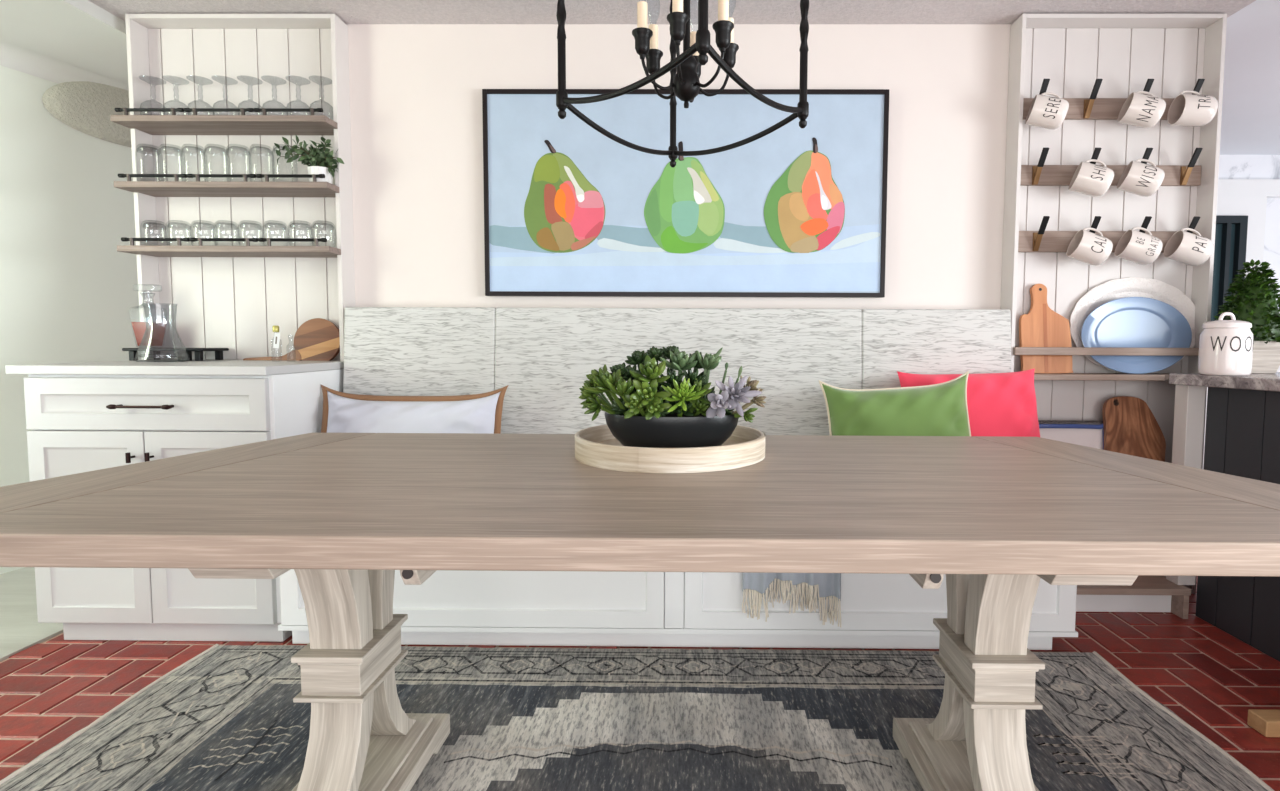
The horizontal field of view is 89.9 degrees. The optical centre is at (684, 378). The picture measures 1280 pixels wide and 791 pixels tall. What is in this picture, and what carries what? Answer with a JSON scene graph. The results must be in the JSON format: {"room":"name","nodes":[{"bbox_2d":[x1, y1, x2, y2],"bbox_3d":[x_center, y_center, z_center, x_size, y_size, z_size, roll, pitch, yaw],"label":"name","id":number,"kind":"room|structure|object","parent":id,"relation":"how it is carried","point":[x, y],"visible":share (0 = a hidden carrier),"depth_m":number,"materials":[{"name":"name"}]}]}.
{"room":"dining room","nodes":[
{"label":"dining room","id":0,"kind":"room"},
{"bbox_2d":[0,0,127,83],"bbox_3d":[-3.958,-1.375,0.653,3.260,0.130,5.800,0,4,0],"label":"ceiling","id":1,"kind":"structure","parent":0,"point":[82,34],"depth_m":2.63,"materials":[{"name":"white paint"}]},
{"bbox_2d":[0,65,140,573],"bbox_3d":[-2.882,-0.319,3.378,0.100,2.300,6.274,1,4,16],"label":"wall","id":2,"kind":"structure","parent":0,"point":[68,294],"depth_m":2.97,"materials":[{"name":"paint"}]},
{"bbox_2d":[0,40,128,90],"bbox_3d":[-2.776,-1.429,3.281,0.107,0.070,6.274,1,4,16],"label":"trim","id":3,"kind":"structure","parent":2,"relation":"attached to","point":[12,56],"depth_m":2.91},
{"bbox_2d":[42,81,130,146],"bbox_3d":[-2.758,-1.393,3.431,0.060,0.398,1.085,1,4,16],"label":"wall decor","id":4,"kind":"object","parent":2,"relation":"attached to","point":[87,107],"depth_m":3.07,"materials":[{"name":"beige"}]},
{"bbox_2d":[0,567,1279,790],"bbox_3d":[-0.191,0.978,1.564,10.800,0.056,7.400,0,4,0],"label":"floor","id":5,"kind":"structure","parent":0,"point":[52,689],"depth_m":2.05,"materials":[{"name":"red brick"}]},
{"bbox_2d":[23,369,343,641],"bbox_3d":[-1.798,0.431,2.446,0.830,0.926,0.651,0,4,0],"label":"base cabinet","id":6,"kind":"object","parent":5,"relation":"on","point":[75,424],"visible":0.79,"depth_m":2.16,"materials":[{"name":"white paint"}]},
{"bbox_2d":[5,359,343,375],"bbox_3d":[-1.813,-0.048,2.429,0.868,0.031,0.634,0,4,0],"label":"countertop","id":7,"kind":"structure","parent":6,"relation":"on","point":[162,366],"depth_m":2.12,"materials":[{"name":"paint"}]},
{"bbox_2d":[122,348,228,360],"bbox_3d":[-2.097,-0.103,2.643,0.327,0.050,0.150,0,4,0],"label":"stand","id":8,"kind":"object","parent":7,"relation":"on","point":[183,354],"visible":1,"depth_m":2.58,"materials":[{"name":"black paint"}]},
{"bbox_2d":[131,322,165,345],"bbox_3d":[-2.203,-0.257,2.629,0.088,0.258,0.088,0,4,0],"label":"liquid","id":9,"kind":"object","parent":8,"relation":"on","point":[146,333],"visible":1,"depth_m":2.61,"materials":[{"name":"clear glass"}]},
{"bbox_2d":[110,14,354,360],"bbox_3d":[-1.826,-0.770,2.609,0.845,1.389,0.190,0,4,0],"label":"shelving","id":10,"kind":"object","parent":7,"relation":"on","point":[215,94],"visible":0.93,"depth_m":2.66,"materials":[{"name":"paint"}]},
{"bbox_2d":[274,134,343,183],"bbox_3d":[-1.493,-0.874,2.562,0.257,0.192,0.139,-1,4,-16],"label":"eucalyptus","id":11,"kind":"object","parent":10,"relation":"on","point":[321,160],"visible":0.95,"depth_m":2.54,"materials":[{"name":"green plant"}]},
{"bbox_2d":[307,166,332,183],"bbox_3d":[-1.465,-0.812,2.574,0.092,0.066,0.092,0,3,0],"label":"pot","id":12,"kind":"object","parent":11,"relation":"attached to","point":[327,171],"depth_m":2.54,"materials":[{"name":"white ceramic"}]},
{"bbox_2d":[272,325,279,348],"bbox_3d":[-1.597,-0.139,2.509,0.040,0.140,0.031,0,4,0],"label":"bottle","id":13,"kind":"object","parent":7,"relation":"on","point":[275,328],"visible":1,"depth_m":2.49,"materials":[{"name":"clear glass"}]},
{"bbox_2d":[243,318,339,360],"bbox_3d":[-1.634,-0.157,2.670,0.399,0.194,0.046,0,4,0],"label":"serving board","id":14,"kind":"object","parent":7,"relation":"on","point":[317,339],"visible":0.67,"depth_m":2.66,"materials":[{"name":"brown wood"}]},
{"bbox_2d":[0,644,1273,790],"bbox_3d":[-0.121,0.968,1.252,2.988,0.014,1.824,0,4,0],"label":"area rug","id":15,"kind":"object","parent":5,"relation":"on","point":[227,718],"visible":0.84,"depth_m":1.72,"materials":[{"name":"grey fabric"}]},
{"bbox_2d":[0,433,1279,790],"bbox_3d":[-0.040,0.572,1.399,2.570,0.763,0.978,0,4,0],"label":"dining table","id":16,"kind":"object","parent":15,"relation":"on","point":[998,516],"visible":1,"depth_m":1.13,"materials":[{"name":"brown wood"}]},
{"bbox_2d":[575,424,764,472],"bbox_3d":[-0.035,0.155,1.542,0.454,0.052,0.454,0,4,0],"label":"round tray","id":17,"kind":"object","parent":16,"relation":"on","point":[595,446],"visible":0.74,"depth_m":1.35,"materials":[{"name":"brown wood"}]},
{"bbox_2d":[578,346,765,447],"bbox_3d":[-0.028,0.045,1.510,0.438,0.250,0.232,1,4,6],"label":"succulent bowl","id":18,"kind":"object","parent":17,"relation":"on","point":[686,413],"visible":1,"depth_m":1.45,"materials":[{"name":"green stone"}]},
{"bbox_2d":[604,411,738,447],"bbox_3d":[-0.031,0.124,1.531,0.322,0.090,0.200,0,3,0],"label":"bowl","id":19,"kind":"object","parent":18,"relation":"attached to","point":[674,429],"depth_m":1.45,"materials":[{"name":"black ceramic"}]},
{"bbox_2d":[278,307,1077,649],"bbox_3d":[-0.025,0.314,2.429,2.682,1.176,0.640,0,4,0],"label":"upholstered bench","id":20,"kind":"object","parent":5,"relation":"on","point":[544,356],"visible":0.4,"depth_m":2.53,"materials":[{"name":"white fabric"}]},
{"bbox_2d":[321,385,508,433],"bbox_3d":[-1.025,0.197,2.389,0.711,0.345,0.187,0,4,-2],"label":"lumbar cushion","id":21,"kind":"object","parent":20,"relation":"on","point":[343,412],"visible":0.55,"depth_m":2.35,"materials":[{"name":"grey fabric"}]},
{"bbox_2d":[742,573,840,626],"bbox_3d":[0.350,0.588,2.204,0.324,0.433,0.266,0,4,0],"label":"throw blanket","id":22,"kind":"object","parent":20,"relation":"hanging from","point":[826,586],"visible":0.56,"depth_m":2.10,"materials":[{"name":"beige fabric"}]},
{"bbox_2d":[819,371,970,435],"bbox_3d":[0.756,0.186,2.248,0.558,0.428,0.209,0,4,4],"label":"lumbar cushion","id":23,"kind":"object","parent":20,"relation":"on","point":[941,409],"visible":0.53,"depth_m":2.20,"materials":[{"name":"green fabric"}]},
{"bbox_2d":[897,368,1039,436],"bbox_3d":[1.075,0.169,2.396,0.531,0.415,0.206,0,4,-1],"label":"square cushion","id":24,"kind":"object","parent":20,"relation":"on","point":[998,404],"visible":0.32,"depth_m":2.35,"materials":[{"name":"pink fabric"}]},
{"bbox_2d":[1001,14,1226,618],"bbox_3d":[1.733,-0.270,2.530,0.807,2.346,0.345,0,4,0],"label":"mug rack","id":25,"kind":"object","parent":5,"relation":"on","point":[1093,62],"visible":0.5,"depth_m":2.63,"materials":[{"name":"paint"}]},
{"bbox_2d":[1019,284,1072,373],"bbox_3d":[1.495,-0.209,2.657,0.213,0.374,0.063,0,4,0],"label":"paddle board","id":26,"kind":"object","parent":25,"relation":"on","point":[1042,326],"visible":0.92,"depth_m":2.65,"materials":[{"name":"brown wood"}]},
{"bbox_2d":[1025,92,1068,128],"bbox_3d":[1.429,-1.065,2.527,0.148,0.157,0.115,1,4,17],"label":"mug","id":27,"kind":"object","parent":25,"relation":"hanging from","point":[1047,112],"visible":1,"depth_m":2.49,"materials":[{"name":"beige ceramic"}]},
{"bbox_2d":[1038,420,1103,449],"bbox_3d":[1.548,0.489,2.645,0.418,0.638,0.092,0,4,0],"label":"tray","id":28,"kind":"object","parent":25,"relation":"on","point":[1083,433],"visible":0.19,"depth_m":2.66,"materials":[{"name":"white ceramic"}]},
{"bbox_2d":[1066,227,1112,265],"bbox_3d":[1.618,-0.533,2.558,0.152,0.158,0.114,1,4,9],"label":"mug","id":29,"kind":"object","parent":25,"relation":"hanging from","point":[1087,247],"visible":1,"depth_m":2.52,"materials":[{"name":"beige ceramic"}]},
{"bbox_2d":[1068,159,1113,196],"bbox_3d":[1.614,-0.802,2.542,0.150,0.158,0.115,1,4,19],"label":"mug","id":30,"kind":"object","parent":25,"relation":"hanging from","point":[1090,179],"visible":1,"depth_m":2.50,"materials":[{"name":"beige ceramic"}]},
{"bbox_2d":[1034,373,1169,380],"bbox_3d":[1.727,-0.009,2.640,0.784,0.024,0.123,0,3,0],"label":"ledge shelf","id":31,"kind":"object","parent":25,"relation":"attached to","point":[1037,376],"depth_m":2.58,"materials":[{"name":"brown wood"}]},
{"bbox_2d":[1070,277,1194,373],"bbox_3d":[1.874,-0.223,2.671,0.538,0.404,0.043,0,4,0],"label":"platter","id":32,"kind":"object","parent":25,"relation":"on","point":[1114,289],"visible":0.44,"depth_m":2.67,"materials":[{"name":"white ceramic"}]},
{"bbox_2d":[1102,396,1165,461],"bbox_3d":[1.839,0.430,2.607,0.285,0.713,0.144,0,4,0],"label":"board","id":33,"kind":"object","parent":25,"relation":"on","point":[1130,427],"visible":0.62,"depth_m":2.62,"materials":[{"name":"brown wood"}]},
{"bbox_2d":[1077,576,1190,594],"bbox_3d":[1.621,0.799,2.542,0.594,0.025,0.235,0,3,0],"label":"shelf","id":34,"kind":"object","parent":25,"relation":"attached to","point":[1143,585],"depth_m":2.43,"materials":[{"name":"brown wood"}]},
{"bbox_2d":[1081,297,1191,373],"bbox_3d":[1.852,-0.180,2.631,0.451,0.316,0.047,0,4,0],"label":"platter","id":35,"kind":"object","parent":25,"relation":"on","point":[1127,322],"visible":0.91,"depth_m":2.64,"materials":[{"name":"ceramic"}]},
{"bbox_2d":[1115,227,1162,264],"bbox_3d":[1.813,-0.535,2.556,0.151,0.158,0.115,1,4,11],"label":"mug","id":36,"kind":"object","parent":25,"relation":"hanging from","point":[1135,246],"visible":1,"depth_m":2.52,"materials":[{"name":"beige ceramic"}]},
{"bbox_2d":[1117,159,1164,196],"bbox_3d":[1.809,-0.803,2.540,0.152,0.158,0.115,1,4,19],"label":"mug","id":37,"kind":"object","parent":25,"relation":"hanging from","point":[1138,178],"visible":1,"depth_m":2.50,"materials":[{"name":"beige ceramic"}]},
{"bbox_2d":[1118,91,1165,127],"bbox_3d":[1.802,-1.069,2.524,0.149,0.157,0.115,1,4,15],"label":"mug","id":38,"kind":"object","parent":25,"relation":"hanging from","point":[1144,110],"visible":1,"depth_m":2.49,"materials":[{"name":"beige ceramic"}]},
{"bbox_2d":[1163,228,1213,265],"bbox_3d":[2.011,-0.531,2.554,0.150,0.158,0.114,1,4,9],"label":"mug","id":39,"kind":"object","parent":25,"relation":"hanging from","point":[1184,247],"visible":1,"depth_m":2.52,"materials":[{"name":"beige ceramic"}]},
{"bbox_2d":[1167,90,1217,126],"bbox_3d":[2.003,-1.074,2.521,0.134,0.151,0.115,1,4,7],"label":"mug","id":40,"kind":"object","parent":25,"relation":"hanging from","point":[1196,109],"visible":1,"depth_m":2.49,"materials":[{"name":"beige ceramic"}]},
{"bbox_2d":[1195,387,1279,661],"bbox_3d":[2.408,0.524,1.523,0.905,0.888,1.820,0,4,0],"label":"base cabinet","id":41,"kind":"object","parent":5,"relation":"on","point":[1242,433],"visible":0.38,"depth_m":2.24,"materials":[{"name":"grey paint"}]},
{"bbox_2d":[1169,372,1279,391],"bbox_3d":[2.402,0.055,1.570,1.122,0.042,2.070,0,4,0],"label":"countertop","id":42,"kind":"structure","parent":41,"relation":"on","point":[1263,382],"depth_m":2.25,"materials":[{"name":"grey stone"}]},
{"bbox_2d":[1198,312,1253,375],"bbox_3d":[1.951,-0.128,2.309,0.150,0.226,0.150,0,4,0],"label":"canister","id":43,"kind":"object","parent":42,"relation":"on","point":[1225,346],"visible":1,"depth_m":2.26,"materials":[{"name":"white ceramic"}]},
{"bbox_2d":[1213,259,1279,373],"bbox_3d":[2.200,-0.243,2.482,0.284,0.438,0.293,0,4,0],"label":"topiary plant","id":44,"kind":"object","parent":42,"relation":"on","point":[1254,301],"visible":0.73,"depth_m":2.42,"materials":[{"name":"green plant"}]},
{"bbox_2d":[1203,366,1279,467],"bbox_3d":[3.925,0.342,4.224,3.420,0.935,0.600,0,4,0],"label":"base cabinet","id":45,"kind":"object","parent":5,"relation":"on","point":[1278,370],"visible":0.02,"depth_m":3.96,"materials":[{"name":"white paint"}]},
{"bbox_2d":[1247,709,1279,736],"bbox_3d":[1.714,0.751,1.522,0.340,0.430,0.470,0,4,0],"label":"wooden stool","id":46,"kind":"object","parent":5,"relation":"on","point":[1266,722],"visible":1,"depth_m":1.72,"materials":[{"name":"brown wood"}]},
{"bbox_2d":[346,24,1011,308],"bbox_3d":[-0.067,-0.296,2.768,4.415,2.352,0.100,0,4,0],"label":"wall","id":47,"kind":"structure","parent":0,"point":[416,111],"depth_m":2.67,"materials":[{"name":"paint"}]},
{"bbox_2d":[482,89,888,297],"bbox_3d":[-0.001,-0.769,2.670,1.673,0.846,0.033,0,4,0],"label":"framed painting","id":48,"kind":"object","parent":47,"relation":"attached to","point":[570,209],"visible":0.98,"depth_m":2.66,"materials":[{"name":"paint"}]},
{"bbox_2d":[88,0,1279,154],"bbox_3d":[1.947,-1.405,1.149,8.540,0.078,6.900,0,4,0],"label":"ceiling","id":49,"kind":"structure","parent":0,"point":[348,11],"depth_m":2.56,"materials":[{"name":"white paint"}]},
{"bbox_2d":[556,0,808,166],"bbox_3d":[0.001,-0.971,1.387,0.452,0.835,0.518,3,4,35],"label":"lantern chandelier","id":50,"kind":"object","parent":49,"relation":"hanging from","point":[685,84],"visible":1,"depth_m":1.35,"materials":[{"name":"black metal"}]},
{"bbox_2d":[1218,155,1279,312],"bbox_3d":[3.992,-0.424,4.597,4.500,2.420,0.100,0,4,0],"label":"wall","id":51,"kind":"structure","parent":0,"point":[1230,166],"depth_m":4.49,"materials":[{"name":"paint"}]},
{"bbox_2d":[1211,216,1247,320],"bbox_3d":[3.350,-0.675,4.502,1.100,0.926,0.070,0,4,0],"label":"window","id":52,"kind":"structure","parent":51,"relation":"in","point":[1231,231],"depth_m":4.47,"materials":[{"name":"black glass"}]},
{"bbox_2d":[1216,196,1266,275],"bbox_3d":[3.346,-0.720,4.510,1.390,1.116,0.050,0,4,0],"label":"trim","id":53,"kind":"structure","parent":51,"relation":"attached to","point":[1254,207],"depth_m":4.45,"materials":[{"name":"white paint"}]},
{"bbox_2d":[1217,179,1279,197],"bbox_3d":[3.996,-1.331,4.471,4.500,0.117,0.040,0,4,0],"label":"trim","id":54,"kind":"structure","parent":51,"relation":"attached to","point":[1270,188],"depth_m":4.45,"materials":[{"name":"white paint"}]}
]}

